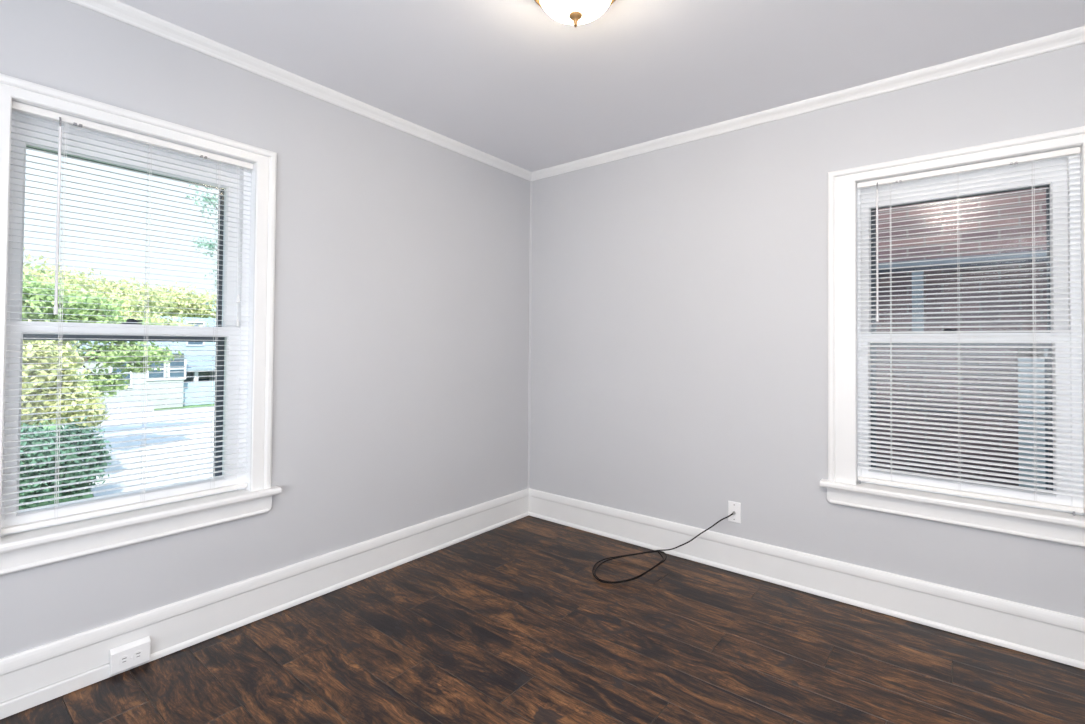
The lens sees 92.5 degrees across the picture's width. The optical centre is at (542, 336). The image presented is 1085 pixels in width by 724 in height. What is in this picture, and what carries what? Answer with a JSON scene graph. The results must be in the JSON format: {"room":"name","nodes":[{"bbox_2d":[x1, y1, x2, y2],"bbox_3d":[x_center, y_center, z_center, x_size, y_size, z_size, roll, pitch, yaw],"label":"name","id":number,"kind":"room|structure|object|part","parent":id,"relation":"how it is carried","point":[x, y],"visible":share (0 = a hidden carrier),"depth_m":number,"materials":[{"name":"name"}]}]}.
{"room":"empty bedroom","nodes":[
{"label":"empty bedroom","id":0,"kind":"room"},
{"bbox_2d":[0,0,529,658],"bbox_3d":[-1.455,0.013,2.281,0.200,2.500,4.500,0,-1,39],"label":"wall","id":1,"kind":"structure","parent":0,"point":[401,347],"depth_m":2.63,"materials":[{"name":"paint"}]},
{"bbox_2d":[0,73,280,575],"bbox_3d":[-1.589,-0.034,2.061,0.246,1.644,0.996,0,-1,39],"label":"window","id":2,"kind":"structure","parent":1,"relation":"in","point":[36,547],"depth_m":2.06,"materials":[{"name":"white wood"}]},
{"bbox_3d":[-1.602,0.314,2.043,0.034,0.725,0.738,0,-1,39],"label":"sash","id":3,"kind":"part","parent":2,"relation":"part of","materials":[{"name":"white paint"}]},
{"bbox_3d":[-1.661,-0.055,2.119,0.018,1.465,0.770,0,-1,39],"label":"storm frame","id":4,"kind":"part","parent":2,"relation":"part of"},
{"bbox_3d":[-1.625,-0.399,2.078,0.032,0.778,0.738,0,-1,39],"label":"sash","id":5,"kind":"part","parent":2,"relation":"part of","materials":[{"name":"white paint"}]},
{"bbox_2d":[1,101,252,534],"bbox_3d":[-1.551,-0.061,2.031,0.043,1.450,0.765,0,-1,39],"label":"window blind","id":6,"kind":"object","parent":2,"relation":"attached to","point":[16,106],"visible":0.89,"depth_m":1.96,"materials":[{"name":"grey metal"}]},
{"bbox_3d":[-1.712,-0.061,1.844,0.029,1.409,0.006,0,-1,39],"label":"ladder cord","id":7,"kind":"part","parent":6,"relation":"part of","materials":[{"name":"white fabric"}]},
{"bbox_3d":[-1.563,0.655,2.024,0.024,0.018,0.765,0,-1,39],"label":"rail","id":8,"kind":"part","parent":6,"relation":"part of","materials":[{"name":"white plastic"}]},
{"bbox_3d":[-1.556,-0.056,2.038,0.029,1.409,0.006,0,-1,39],"label":"ladder cord","id":9,"kind":"part","parent":6,"relation":"part of","materials":[{"name":"white fabric"}]},
{"bbox_3d":[-1.403,-0.052,2.227,0.029,1.409,0.006,0,-1,39],"label":"ladder cord","id":10,"kind":"part","parent":6,"relation":"part of","materials":[{"name":"white fabric"}]},
{"bbox_3d":[-1.339,-0.466,2.283,0.006,0.580,0.015,0,-1,39],"label":"lift cord","id":11,"kind":"part","parent":6,"relation":"part of","materials":[{"name":"white fabric"}]},
{"bbox_3d":[-1.595,0.693,2.049,0.246,0.029,0.996,0,-1,39],"label":"sill","id":12,"kind":"part","parent":2,"relation":"part of","materials":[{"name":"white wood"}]},
{"bbox_2d":[0,488,528,719],"bbox_3d":[-1.441,1.163,2.114,0.021,0.189,4.300,0,-1,39],"label":"baseboard","id":13,"kind":"structure","parent":1,"relation":"attached to","point":[30,678],"depth_m":2.22,"materials":[{"name":"white wood"}]},
{"bbox_2d":[109,636,150,675],"bbox_3d":[-1.547,1.202,1.949,0.024,0.097,0.119,0,-1,39],"label":"electrical outlet","id":14,"kind":"object","parent":13,"relation":"attached to","point":[132,654],"visible":1,"depth_m":1.94,"materials":[{"name":"white plastic"}]},
{"bbox_2d":[120,655,128,665],"bbox_3d":[-1.552,1.201,1.926,0.003,0.035,0.027,0,-1,39],"label":"socket","id":15,"kind":"object","parent":14,"relation":"attached to","point":[124,659],"depth_m":1.93,"materials":[{"name":"white plastic"}]},
{"bbox_2d":[134,650,142,659],"bbox_3d":[-1.526,1.202,1.959,0.003,0.035,0.027,0,-1,39],"label":"socket","id":16,"kind":"object","parent":14,"relation":"attached to","point":[138,654],"depth_m":1.96,"materials":[{"name":"white plastic"}]},
{"bbox_2d":[68,0,531,180],"bbox_3d":[-1.415,-1.213,2.150,0.037,0.053,4.300,0,-1,39],"label":"trim","id":17,"kind":"structure","parent":1,"relation":"attached to","point":[115,9],"depth_m":2.38,"materials":[{"name":"white wood"}]},
{"bbox_2d":[528,181,531,488],"bbox_3d":[-0.092,-0.020,3.809,0.011,2.260,0.011,0,-1,39],"label":"trim","id":18,"kind":"structure","parent":1,"relation":"attached to","point":[530,271],"depth_m":3.81,"materials":[{"name":"paint"}]},
{"bbox_2d":[0,516,1084,723],"bbox_3d":[-0.008,1.258,0.960,3.699,0.012,4.299,0,-1,39],"label":"floor","id":19,"kind":"structure","parent":0,"point":[512,622],"depth_m":2.05,"materials":[{"name":"brown wood"}]},
{"bbox_2d":[117,0,1084,171],"bbox_3d":[0.013,-1.372,1.005,4.100,0.250,4.700,0,-1,39],"label":"ceiling","id":20,"kind":"structure","parent":0,"point":[509,81],"depth_m":2.22,"materials":[{"name":"paint"}]},
{"bbox_2d":[534,0,615,27],"bbox_3d":[0.113,-1.142,1.766,0.314,0.182,0.314,0,-1,39],"label":"ceiling light","id":21,"kind":"object","parent":20,"relation":"attached to","point":[573,12],"visible":1,"depth_m":1.76,"materials":[{"name":"white glass"}]},
{"bbox_2d":[530,43,1084,617],"bbox_3d":[1.412,0.044,2.735,3.700,2.500,0.200,0,-1,39],"label":"wall","id":22,"kind":"structure","parent":0,"point":[679,293],"depth_m":2.87,"materials":[{"name":"paint"}]},
{"bbox_2d":[728,501,740,523],"bbox_3d":[1.055,0.967,2.859,0.068,0.112,0.020,0,-1,39],"label":"cable wall plate","id":23,"kind":"object","parent":22,"relation":"attached to","point":[735,507],"visible":1,"depth_m":2.86,"materials":[{"name":"white plastic"}]},
{"bbox_2d":[592,512,734,583],"bbox_3d":[0.645,1.126,2.903,0.774,0.327,0.316,1,-1,-13],"label":"coaxial cable","id":24,"kind":"object","parent":23,"relation":"attached to","point":[733,513],"visible":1,"depth_m":2.87,"materials":[{"name":"plastic"}]},
{"bbox_2d":[529,488,1084,668],"bbox_3d":[1.333,1.194,2.629,3.700,0.189,0.021,0,-1,39],"label":"baseboard","id":25,"kind":"structure","parent":22,"relation":"attached to","point":[1059,637],"depth_m":2.50,"materials":[{"name":"white wood"}]},
{"bbox_2d":[531,26,1084,180],"bbox_3d":[1.347,-1.181,2.663,3.700,0.053,0.037,0,-1,39],"label":"trim","id":26,"kind":"structure","parent":22,"relation":"attached to","point":[1076,36],"depth_m":2.54,"materials":[{"name":"white wood"}]},
{"bbox_2d":[820,126,1084,546],"bbox_3d":[1.857,-0.001,2.336,1.048,1.644,0.246,0,-1,39],"label":"window","id":27,"kind":"structure","parent":22,"relation":"in","point":[843,487],"depth_m":2.33,"materials":[{"name":"white wood"}]},
{"bbox_3d":[1.851,0.725,2.323,1.048,0.029,0.246,0,-1,39],"label":"sill","id":28,"kind":"part","parent":27,"relation":"part of","materials":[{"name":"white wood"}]},
{"bbox_3d":[1.923,-0.021,2.401,0.770,1.465,0.018,0,-1,39],"label":"storm frame","id":29,"kind":"part","parent":27,"relation":"part of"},
{"bbox_3d":[1.879,-0.365,2.374,0.738,0.778,0.032,0,-1,39],"label":"sash","id":30,"kind":"part","parent":27,"relation":"part of","materials":[{"name":"white paint"}]},
{"bbox_3d":[1.850,0.347,2.333,0.738,0.725,0.034,0,-1,39],"label":"sash","id":31,"kind":"part","parent":27,"relation":"part of","materials":[{"name":"white paint"}]},
{"bbox_2d":[857,147,1083,515],"bbox_3d":[1.835,-0.023,2.291,0.765,1.463,0.043,0,-1,39],"label":"window blind","id":32,"kind":"object","parent":27,"relation":"attached to","point":[1076,150],"visible":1,"depth_m":2.25,"materials":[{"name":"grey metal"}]},
{"bbox_3d":[1.647,-0.023,2.451,0.006,1.409,0.029,0,-1,39],"label":"ladder cord","id":33,"kind":"part","parent":32,"relation":"part of","materials":[{"name":"white fabric"}]},
{"bbox_3d":[1.841,-0.025,2.296,0.006,1.409,0.029,0,-1,39],"label":"ladder cord","id":34,"kind":"part","parent":32,"relation":"part of","materials":[{"name":"white fabric"}]},
{"bbox_3d":[1.834,0.687,2.285,0.765,0.018,0.024,0,-1,39],"label":"rail","id":35,"kind":"part","parent":32,"relation":"part of","materials":[{"name":"white plastic"}]},
{"bbox_3d":[2.031,-0.025,2.143,0.006,1.409,0.029,0,-1,39],"label":"ladder cord","id":36,"kind":"part","parent":32,"relation":"part of","materials":[{"name":"white fabric"}]},
{"label":"outside","id":37,"kind":"structure","parent":0,"visible":0},
{"bbox_2d":[62,407,213,496],"bbox_3d":[-9.764,2.890,15.148,5.910,0.150,15.432,1,-1,-45],"label":"road","id":38,"kind":"structure","parent":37,"point":[156,413],"depth_m":13.02,"materials":[{"name":"grey asphalt"}]},
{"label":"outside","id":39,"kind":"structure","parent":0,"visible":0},
{"bbox_2d":[19,404,213,509],"bbox_3d":[-12.573,3.038,20.193,80.000,0.280,70.000,0,-1,39],"label":"ground","id":40,"kind":"structure","parent":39,"point":[201,405],"depth_m":9.03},
{"bbox_2d":[19,417,111,508],"bbox_3d":[-8.068,1.920,7.560,2.806,1.574,0.902,1,-1,-44],"label":"hedge","id":41,"kind":"object","parent":40,"relation":"on","point":[80,431],"visible":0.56,"depth_m":8.00,"materials":[{"name":"green plant"}]},
{"bbox_2d":[21,320,110,431],"bbox_3d":[-9.030,1.202,8.673,1.453,3.033,2.823,0,-1,41],"label":"bush","id":42,"kind":"object","parent":40,"relation":"on","point":[55,354],"visible":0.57,"depth_m":8.92,"materials":[{"name":"green plant"}]},
{"bbox_2d":[24,262,174,315],"bbox_3d":[-24.608,-0.912,26.131,5.131,7.607,10.500,0,-1,36],"label":"tree","id":43,"kind":"object","parent":40,"relation":"on","point":[108,285],"visible":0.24,"depth_m":27.46,"materials":[{"name":"green plant"}]},
{"bbox_2d":[22,265,182,396],"bbox_3d":[-10.238,0.533,10.404,2.089,4.496,5.466,0,-1,34],"label":"maple tree","id":44,"kind":"object","parent":40,"relation":"on","point":[82,302],"visible":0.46,"depth_m":11.02,"materials":[{"name":"green plant"}]},
{"bbox_2d":[23,240,215,346],"bbox_3d":[-11.424,0.390,12.386,2.615,4.856,6.975,0,-1,39],"label":"birch tree","id":45,"kind":"object","parent":40,"relation":"on","point":[135,315],"visible":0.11,"depth_m":12.91,"materials":[{"name":"green plant"}]},
{"bbox_2d":[72,341,188,413],"bbox_3d":[-18.954,1.251,20.168,6.700,3.150,7.300,0,-1,39],"label":"house","id":46,"kind":"structure","parent":40,"relation":"on","point":[173,370],"depth_m":20.49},
{"bbox_3d":[-16.020,1.392,19.731,0.020,1.000,0.550,0,-1,39],"label":"pane","id":47,"kind":"part","parent":46,"relation":"part of","materials":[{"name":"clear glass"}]},
{"bbox_3d":[-15.330,1.288,20.590,0.020,0.750,0.500,0,-1,39],"label":"pane","id":48,"kind":"part","parent":46,"relation":"part of","materials":[{"name":"clear glass"}]},
{"bbox_3d":[-14.891,1.300,21.136,0.020,0.750,0.500,0,-1,39],"label":"pane","id":49,"kind":"part","parent":46,"relation":"part of","materials":[{"name":"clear glass"}]},
{"bbox_2d":[137,282,215,318],"bbox_3d":[-22.363,-0.174,33.846,5.044,6.646,9.694,0,-1,29],"label":"tree","id":50,"kind":"object","parent":40,"relation":"on","point":[200,302],"visible":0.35,"depth_m":32.28,"materials":[{"name":"green plant"}]},
{"bbox_2d":[157,316,215,405],"bbox_3d":[-15.283,1.023,27.052,7.600,3.900,7.980,0,-1,39],"label":"house","id":51,"kind":"structure","parent":40,"relation":"on","point":[194,360],"depth_m":23.29,"materials":[{"name":"grey"}]},
{"bbox_3d":[-15.998,-0.137,23.919,0.020,1.000,0.600,0,-1,39],"label":"pane","id":52,"kind":"part","parent":51,"relation":"part of","materials":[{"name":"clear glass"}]},
{"bbox_3d":[-14.783,2.143,22.119,0.150,1.500,0.140,0,-1,39],"label":"porch post","id":53,"kind":"part","parent":51,"relation":"part of","materials":[{"name":"white wood"}]},
{"bbox_3d":[-15.826,1.919,24.118,0.020,0.600,0.600,0,-1,39],"label":"pane","id":54,"kind":"part","parent":51,"relation":"part of","materials":[{"name":"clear glass"}]},
{"bbox_2d":[185,184,217,326],"bbox_3d":[-8.366,-1.067,16.841,1.700,8.007,5.958,0,-1,19],"label":"tree","id":55,"kind":"object","parent":40,"relation":"on","point":[211,246],"visible":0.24,"depth_m":14.59,"materials":[{"name":"green plant"}]},
{"bbox_2d":[876,187,1048,489],"bbox_3d":[5.034,0.236,3.489,9.600,5.000,2.080,0,-1,39],"label":"brick house","id":56,"kind":"structure","parent":40,"relation":"on","point":[1041,191],"depth_m":3.81,"materials":[{"name":"red brick"}]},
{"bbox_3d":[3.683,0.872,3.312,0.690,1.500,0.015,0,-1,39],"label":"pane","id":57,"kind":"part","parent":56,"relation":"part of","materials":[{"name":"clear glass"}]}
]}

